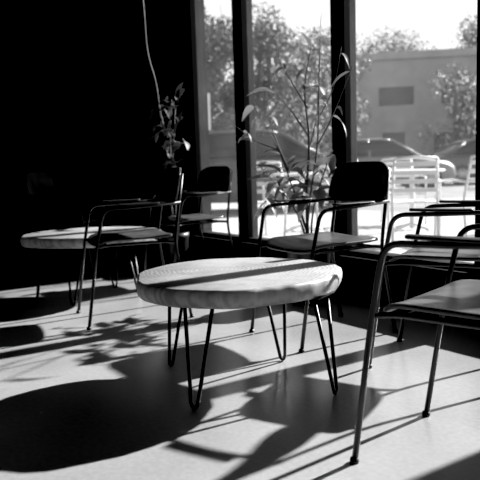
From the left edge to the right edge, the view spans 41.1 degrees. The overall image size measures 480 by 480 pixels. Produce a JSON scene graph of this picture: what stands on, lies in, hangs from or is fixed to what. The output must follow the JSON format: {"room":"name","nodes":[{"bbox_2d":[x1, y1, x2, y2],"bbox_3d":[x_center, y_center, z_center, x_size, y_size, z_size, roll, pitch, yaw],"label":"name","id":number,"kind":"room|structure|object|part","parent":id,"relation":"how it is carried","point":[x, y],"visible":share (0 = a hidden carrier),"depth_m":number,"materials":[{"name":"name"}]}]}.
{"room":"cafe","nodes":[
{"label":"cafe","id":0,"kind":"room"},
{"bbox_2d":[0,0,90,244],"bbox_3d":[-4.130,-1.167,5.052,6.000,3.000,0.200,-6,8,-35],"label":"wall","id":1,"kind":"structure","parent":0,"point":[43,128],"depth_m":6.42,"materials":[{"name":"black paint"}]},
{"bbox_2d":[0,243,47,253],"bbox_3d":[-4.030,0.286,5.128,5.980,0.090,0.018,-6,8,-35],"label":"baseboard","id":2,"kind":"structure","parent":1,"relation":"attached to","point":[9,248],"depth_m":6.37,"materials":[{"name":"black"}]},
{"bbox_2d":[0,248,479,479],"bbox_3d":[-1.502,0.723,1.623,6.400,0.120,9.100,-6,8,-35],"label":"floor","id":3,"kind":"structure","parent":0,"point":[105,401],"depth_m":2.28,"materials":[{"name":"concrete"}]},
{"bbox_2d":[23,171,115,278],"bbox_3d":[-1.310,-0.134,4.934,0.569,0.799,0.499,0,7,11],"label":"armchair","id":4,"kind":"object","parent":3,"relation":"on","point":[39,184],"visible":0.95,"depth_m":4.92,"materials":[{"name":"black metal"}]},
{"bbox_3d":[-1.583,-0.093,4.805,0.088,0.766,0.042,-2,7,-3],"label":"leg","id":5,"kind":"part","parent":4,"relation":"part of","materials":[{"name":"black metal"}]},
{"bbox_3d":[-1.559,-0.430,4.948,0.080,0.198,0.422,0,7,11],"label":"backrest","id":6,"kind":"part","parent":4,"relation":"part of","materials":[{"name":"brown wood"}]},
{"bbox_3d":[-1.511,-0.138,5.163,0.088,0.766,0.042,1,7,26],"label":"leg","id":7,"kind":"part","parent":4,"relation":"part of","materials":[{"name":"black metal"}]},
{"bbox_3d":[-1.340,-0.124,4.752,0.415,0.021,0.041,0,7,15],"label":"seat rail","id":8,"kind":"part","parent":4,"relation":"part of","materials":[{"name":"black metal"}]},
{"bbox_3d":[-1.305,-0.163,4.930,0.421,0.048,0.410,0,7,11],"label":"seat","id":9,"kind":"part","parent":4,"relation":"part of","materials":[{"name":"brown wood"}]},
{"bbox_2d":[20,226,156,305],"bbox_3d":[-0.923,0.151,4.068,0.863,0.409,0.693,-2,7,-6],"label":"coffee table","id":10,"kind":"object","parent":3,"relation":"on","point":[73,238],"visible":0.63,"depth_m":3.87,"materials":[{"name":"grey wood"}]},
{"bbox_3d":[-1.228,0.208,3.924,0.063,0.349,0.123,-5,7,-25],"label":"hairpin leg","id":11,"kind":"part","parent":10,"relation":"part of","materials":[{"name":"black metal"}]},
{"bbox_3d":[-0.990,0.214,3.813,0.123,0.348,0.064,0,7,14],"label":"hairpin leg","id":12,"kind":"part","parent":10,"relation":"part of","materials":[{"name":"black metal"}]},
{"bbox_3d":[-0.857,0.154,4.289,0.123,0.348,0.064,0,7,17],"label":"hairpin leg","id":13,"kind":"part","parent":10,"relation":"part of","materials":[{"name":"black metal"}]},
{"bbox_3d":[-0.660,0.182,4.000,0.063,0.349,0.123,0,7,14],"label":"hairpin leg","id":14,"kind":"part","parent":10,"relation":"part of","materials":[{"name":"black metal"}]},
{"bbox_2d":[76,167,193,329],"bbox_3d":[-0.595,0.016,3.465,0.569,0.799,0.499,-4,7,-21],"label":"armchair","id":15,"kind":"object","parent":3,"relation":"on","point":[170,181],"visible":0.99,"depth_m":3.43,"materials":[{"name":"black metal"}]},
{"bbox_3d":[-0.601,-0.013,3.460,0.421,0.048,0.410,-4,7,-21],"label":"seat","id":16,"kind":"part","parent":15,"relation":"part of","materials":[{"name":"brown wood"}]},
{"bbox_3d":[-0.534,0.022,3.290,0.415,0.021,0.041,-5,7,-24],"label":"seat rail","id":17,"kind":"part","parent":15,"relation":"part of","materials":[{"name":"black metal"}]},
{"bbox_3d":[-0.436,-0.003,3.724,0.088,0.766,0.042,-7,8,-36],"label":"leg","id":18,"kind":"part","parent":15,"relation":"part of","materials":[{"name":"black metal"}]},
{"bbox_3d":[-0.377,-0.300,3.518,0.080,0.198,0.422,-4,7,-21],"label":"backrest","id":19,"kind":"part","parent":15,"relation":"part of","materials":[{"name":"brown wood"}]},
{"bbox_3d":[-0.302,0.033,3.384,0.088,0.766,0.042,-3,7,-6],"label":"leg","id":20,"kind":"part","parent":15,"relation":"part of","materials":[{"name":"black metal"}]},
{"bbox_2d":[146,82,189,264],"bbox_3d":[-0.490,-0.443,4.800,0.272,1.394,0.573,-6,8,-35],"label":"potted plant","id":21,"kind":"object","parent":3,"relation":"on","point":[168,249],"visible":0.77,"depth_m":4.83,"materials":[{"name":"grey plant"}]},
{"bbox_3d":[-0.497,0.091,4.942,0.220,0.300,0.220,-6,8,-35],"label":"pot","id":22,"kind":"part","parent":21,"relation":"part of","materials":[{"name":"ceramic"}]},
{"bbox_2d":[144,166,235,270],"bbox_3d":[-0.359,-0.115,4.519,0.569,0.799,0.499,-6,8,-35],"label":"armchair","id":23,"kind":"object","parent":3,"relation":"on","point":[213,180],"visible":0.82,"depth_m":4.56,"materials":[{"name":"black metal"}]},
{"bbox_3d":[-0.365,-0.144,4.512,0.421,0.048,0.410,-6,8,-35],"label":"seat","id":24,"kind":"part","parent":23,"relation":"part of","materials":[{"name":"grey wood"}]},
{"bbox_3d":[-0.268,-0.135,4.809,0.042,0.766,0.088,4,9,40],"label":"leg","id":25,"kind":"part","parent":23,"relation":"part of","materials":[{"name":"black metal"}]},
{"bbox_3d":[-0.258,-0.113,4.364,0.415,0.021,0.041,-7,9,-38],"label":"seat rail","id":26,"kind":"part","parent":23,"relation":"part of","materials":[{"name":"black metal"}]},
{"bbox_3d":[-0.170,-0.436,4.624,0.080,0.198,0.422,-6,8,-35],"label":"backrest","id":27,"kind":"part","parent":23,"relation":"part of","materials":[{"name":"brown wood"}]},
{"bbox_3d":[-0.055,-0.107,4.511,0.088,0.766,0.042,-4,7,-20],"label":"leg","id":28,"kind":"part","parent":23,"relation":"part of","materials":[{"name":"black metal"}]},
{"bbox_2d":[136,257,342,409],"bbox_3d":[0.006,0.319,2.386,0.769,0.409,0.716,-2,7,0],"label":"coffee table","id":29,"kind":"object","parent":3,"relation":"on","point":[222,283],"visible":1,"depth_m":2.17,"materials":[{"name":"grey wood"}]},
{"bbox_3d":[-0.260,0.339,2.548,0.063,0.348,0.123,2,8,30],"label":"hairpin leg","id":30,"kind":"part","parent":29,"relation":"part of","materials":[{"name":"black metal"}]},
{"bbox_3d":[-0.143,0.386,2.121,0.123,0.348,0.063,2,8,27],"label":"hairpin leg","id":31,"kind":"part","parent":29,"relation":"part of","materials":[{"name":"black metal"}]},
{"bbox_3d":[0.152,0.323,2.577,0.123,0.349,0.063,4,9,40],"label":"hairpin leg","id":32,"kind":"part","parent":29,"relation":"part of","materials":[{"name":"black metal"}]},
{"bbox_3d":[0.277,0.190,2.204,0.050,0.004,0.140,2,8,31],"label":"leg plate","id":33,"kind":"part","parent":29,"relation":"part of","materials":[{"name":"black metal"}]},
{"bbox_3d":[0.303,0.361,2.211,0.063,0.348,0.123,2,8,31],"label":"hairpin leg","id":34,"kind":"part","parent":29,"relation":"part of","materials":[{"name":"black metal"}]},
{"bbox_2d":[236,12,352,305],"bbox_3d":[0.321,-0.416,3.594,0.356,1.569,1.023,-6,8,-35],"label":"potted plant","id":35,"kind":"object","parent":3,"relation":"on","point":[330,161],"visible":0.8,"depth_m":3.57,"materials":[{"name":"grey plant"}]},
{"bbox_3d":[0.396,0.182,3.667,0.260,0.360,0.260,-6,8,-35],"label":"pot","id":36,"kind":"part","parent":35,"relation":"part of","materials":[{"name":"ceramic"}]},
{"bbox_2d":[249,161,397,352],"bbox_3d":[0.381,0.041,2.989,0.569,0.799,0.499,-6,8,-30],"label":"armchair","id":37,"kind":"object","parent":3,"relation":"on","point":[359,184],"visible":0.98,"depth_m":3.00,"materials":[{"name":"black metal"}]},
{"bbox_3d":[0.375,0.012,2.983,0.421,0.048,0.410,-6,8,-30],"label":"seat","id":38,"kind":"part","parent":37,"relation":"part of","materials":[{"name":"grey wood"}]},
{"bbox_3d":[0.499,0.021,3.269,0.088,0.766,0.042,-8,9,-44],"label":"leg","id":39,"kind":"part","parent":37,"relation":"part of","materials":[{"name":"black metal"}]},
{"bbox_3d":[0.468,0.045,2.825,0.415,0.021,0.041,-6,8,-33],"label":"seat rail","id":40,"kind":"part","parent":37,"relation":"part of","materials":[{"name":"black metal"}]},
{"bbox_3d":[0.583,-0.278,3.075,0.080,0.198,0.422,-6,8,-30],"label":"backrest","id":41,"kind":"part","parent":37,"relation":"part of","materials":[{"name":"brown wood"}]},
{"bbox_3d":[0.683,0.052,2.953,0.088,0.766,0.042,-4,7,-15],"label":"leg","id":42,"kind":"part","parent":37,"relation":"part of","materials":[{"name":"black metal"}]},
{"bbox_2d":[350,224,479,463],"bbox_3d":[0.632,0.192,1.632,0.569,0.799,0.499,4,9,43],"label":"armchair","id":43,"kind":"object","parent":3,"relation":"on","point":[460,298],"visible":1,"depth_m":1.60,"materials":[{"name":"black metal"}]},
{"bbox_3d":[0.502,0.199,1.501,0.415,0.021,0.041,4,9,39],"label":"seat rail","id":44,"kind":"part","parent":43,"relation":"part of","materials":[{"name":"black metal"}]},
{"bbox_3d":[0.627,0.163,1.633,0.421,0.048,0.410,4,9,43],"label":"seat","id":45,"kind":"part","parent":43,"relation":"part of","materials":[{"name":"grey wood"}]},
{"bbox_2d":[369,200,479,368],"bbox_3d":[0.828,0.086,2.487,0.569,0.799,0.499,2,8,30],"label":"armchair","id":46,"kind":"object","parent":3,"relation":"on","point":[432,210],"visible":0.85,"depth_m":2.40,"materials":[{"name":"black metal"}]},
{"bbox_3d":[0.729,0.094,2.331,0.415,0.021,0.041,2,7,27],"label":"seat rail","id":47,"kind":"part","parent":46,"relation":"part of","materials":[{"name":"black metal"}]},
{"bbox_3d":[0.822,0.056,2.487,0.421,0.048,0.410,2,8,30],"label":"seat","id":48,"kind":"part","parent":46,"relation":"part of","materials":[{"name":"grey wood"}]},
{"bbox_2d":[78,0,475,295],"bbox_3d":[0.974,-1.113,3.217,0.200,3.000,9.100,-6,8,-35],"label":"wall","id":49,"kind":"structure","parent":0,"point":[119,87],"depth_m":5.67,"materials":[{"name":"black paint"}]},
{"bbox_2d":[186,0,242,241],"bbox_3d":[-0.168,-1.201,4.791,0.100,2.420,0.670,-6,8,-35],"label":"frame","id":50,"kind":"object","parent":49,"relation":"attached to","point":[193,18],"visible":0.44,"depth_m":4.99,"materials":[{"name":"black metal"}]},
{"bbox_2d":[236,0,339,254],"bbox_3d":[0.313,-1.137,4.118,0.100,2.420,0.990,-6,8,-35],"label":"frame","id":51,"kind":"object","parent":49,"relation":"attached to","point":[243,7],"visible":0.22,"depth_m":4.47,"materials":[{"name":"black metal"}]},
{"bbox_2d":[107,245,479,322],"bbox_3d":[0.931,0.342,3.325,0.015,0.090,8.700,-6,8,-35],"label":"baseboard","id":52,"kind":"structure","parent":49,"relation":"attached to","point":[347,291],"depth_m":3.68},
{"bbox_2d":[189,235,479,279],"bbox_3d":[0.881,0.141,3.351,0.030,0.025,4.470,-6,8,-35],"label":"trim","id":53,"kind":"structure","parent":49,"relation":"attached to","point":[469,275],"depth_m":3.55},
{"bbox_2d":[337,0,479,273],"bbox_3d":[0.881,-1.062,3.323,0.100,2.420,0.970,-6,8,-35],"label":"frame","id":54,"kind":"object","parent":49,"relation":"attached to","point":[346,9],"visible":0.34,"depth_m":3.67,"materials":[{"name":"black metal"}]},
{"bbox_3d":[-1.600,-2.374,1.260,6.400,0.120,9.100,-6,8,-35],"label":"ceiling","id":55,"kind":"structure","parent":0,"visible":0},
{"bbox_2d":[142,0,168,137],"bbox_3d":[-0.652,-1.743,4.659,0.201,1.982,0.059,-5,7,-27],"label":"hanging cord","id":56,"kind":"object","parent":55,"relation":"hanging from","point":[142,0],"visible":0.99,"depth_m":4.69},
{"label":"outside","id":57,"kind":"structure","parent":0,"visible":0},
{"bbox_2d":[232,181,474,216],"bbox_3d":[50.793,-5.549,41.038,114.500,0.001,180.000,-6,8,-35],"label":"asphalt","id":58,"kind":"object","parent":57,"point":[449,189],"depth_m":14.42,"materials":[{"name":"grey asphalt"}]},
{"bbox_2d":[204,7,232,130],"bbox_3d":[-2.207,-5.536,23.376,4.492,7.415,5.405,-2,7,0],"label":"tree","id":59,"kind":"object","parent":58,"relation":"on","point":[212,75],"visible":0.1,"depth_m":22.23,"materials":[{"name":"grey plant"}]},
{"bbox_2d":[205,2,331,148],"bbox_3d":[0.511,-4.992,22.171,5.278,6.444,4.690,-5,8,-28],"label":"tree","id":60,"kind":"object","parent":58,"relation":"on","point":[266,42],"visible":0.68,"depth_m":21.93,"materials":[{"name":"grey plant"}]},
{"bbox_2d":[209,129,331,207],"bbox_3d":[0.320,-1.292,11.933,4.320,1.470,1.850,-3,7,-7],"label":"car","id":61,"kind":"object","parent":58,"relation":"on","point":[222,144],"visible":0.13,"depth_m":11.13,"materials":[{"name":"paint"}]},
{"bbox_3d":[-0.001,-1.695,11.847,2.900,0.550,1.580,-3,7,-7],"label":"greenhouse glass","id":62,"kind":"part","parent":61,"relation":"part of","materials":[{"name":"grey glass"}]},
{"bbox_2d":[272,26,373,150],"bbox_3d":[3.138,-5.382,25.973,4.157,6.172,5.005,-2,7,0],"label":"tree","id":63,"kind":"object","parent":58,"relation":"on","point":[325,142],"visible":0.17,"depth_m":24.59,"materials":[{"name":"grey plant"}]},
{"bbox_2d":[318,138,455,187],"bbox_3d":[3.844,-2.160,18.389,4.320,1.470,1.850,-2,7,-6],"label":"car","id":64,"kind":"object","parent":58,"relation":"on","point":[375,149],"visible":0.32,"depth_m":17.63,"materials":[{"name":"silver paint"}]},
{"bbox_3d":[3.523,-2.563,18.309,2.900,0.550,1.580,-2,7,-6],"label":"greenhouse glass","id":65,"kind":"part","parent":64,"relation":"part of","materials":[{"name":"grey glass"}]},
{"bbox_2d":[356,25,435,53],"bbox_3d":[11.821,-11.422,51.668,8.213,11.644,7.140,-2,7,0],"label":"tree","id":66,"kind":"object","parent":58,"relation":"on","point":[387,48],"visible":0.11,"depth_m":50.68,"materials":[{"name":"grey plant"}]},
{"bbox_2d":[356,47,476,155],"bbox_3d":[15.713,-7.607,38.784,17.600,6.800,12.600,-1,7,9],"label":"stucco building","id":67,"kind":"structure","parent":58,"relation":"on","point":[395,87],"depth_m":35.68,"materials":[{"name":"grey paint"}]},
{"bbox_2d":[415,62,475,154],"bbox_3d":[10.362,-5.737,30.569,3.592,5.357,4.180,1,7,22],"label":"tree","id":68,"kind":"object","parent":58,"relation":"on","point":[457,89],"visible":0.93,"depth_m":30.26,"materials":[{"name":"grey plant"}]},
{"bbox_2d":[429,139,475,184],"bbox_3d":[8.331,-2.650,21.368,4.320,1.470,1.850,-2,7,-6],"label":"car","id":69,"kind":"object","parent":58,"relation":"on","point":[458,153],"visible":0.48,"depth_m":20.46,"materials":[{"name":"paint"}]},
{"bbox_3d":[8.009,-3.054,21.289,2.900,0.550,1.580,-2,7,-6],"label":"greenhouse glass","id":70,"kind":"part","parent":69,"relation":"part of","materials":[{"name":"grey glass"}]},
{"bbox_2d":[447,9,476,48],"bbox_3d":[18.811,-11.483,49.105,6.408,11.925,8.147,-5,7,-24],"label":"tree","id":71,"kind":"object","parent":58,"relation":"on","point":[470,36],"visible":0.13,"depth_m":47.71,"materials":[{"name":"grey plant"}]},
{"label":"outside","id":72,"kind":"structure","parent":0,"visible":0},
{"bbox_2d":[211,203,474,262],"bbox_3d":[2.015,0.006,6.718,5.300,0.001,120.000,-6,8,-35],"label":"pavement","id":73,"kind":"structure","parent":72,"point":[369,224],"depth_m":8.77,"materials":[{"name":"concrete"}]},
{"bbox_2d":[207,93,210,129],"bbox_3d":[-0.788,-2.158,14.328,0.300,2.700,0.088,-2,7,0],"label":"pole","id":74,"kind":"object","parent":73,"relation":"on","point":[208,94],"visible":0.11,"depth_m":14.20,"materials":[{"name":"white metal"}]},
{"bbox_2d":[256,161,304,235],"bbox_3d":[0.386,-0.453,7.258,0.528,0.892,0.618,2,7,26],"label":"patio chair","id":75,"kind":"object","parent":73,"relation":"on","point":[263,191],"visible":0.29,"depth_m":6.99,"materials":[{"name":"white paint"}]},
{"bbox_2d":[274,172,321,231],"bbox_3d":[0.785,-0.474,8.002,0.760,0.730,0.760,-2,7,0],"label":"patio table","id":76,"kind":"object","parent":73,"relation":"on","point":[310,173],"visible":0.3,"depth_m":7.94,"materials":[{"name":"white paint"}]},
{"bbox_2d":[300,160,358,235],"bbox_3d":[0.995,-0.448,7.055,0.528,0.892,0.618,-3,7,-11],"label":"patio chair","id":77,"kind":"object","parent":73,"relation":"on","point":[320,166],"visible":0.06,"depth_m":6.78,"materials":[{"name":"white paint"}]},
{"bbox_2d":[380,157,426,224],"bbox_3d":[2.180,-0.670,8.634,0.528,0.892,0.618,-2,7,0],"label":"patio chair","id":78,"kind":"object","parent":73,"relation":"on","point":[382,160],"visible":0.28,"depth_m":8.85,"materials":[{"name":"white paint"}]},
{"bbox_2d":[387,155,440,241],"bbox_3d":[1.779,-0.415,6.559,0.528,0.892,0.618,0,7,11],"label":"patio chair","id":79,"kind":"object","parent":73,"relation":"on","point":[437,181],"visible":0.82,"depth_m":6.29,"materials":[{"name":"white paint"}]},
{"bbox_2d":[390,169,444,230],"bbox_3d":[2.086,-0.486,7.754,0.760,0.730,0.760,-2,7,0],"label":"patio table","id":80,"kind":"object","parent":73,"relation":"on","point":[412,224],"visible":0.5,"depth_m":7.72,"materials":[{"name":"white paint"}]},
{"bbox_2d":[439,155,475,236],"bbox_3d":[2.375,-0.422,6.459,0.528,0.892,0.618,-3,7,-8],"label":"patio chair","id":81,"kind":"object","parent":73,"relation":"on","point":[471,161],"visible":0.52,"depth_m":6.22,"materials":[{"name":"white paint"}]}
]}

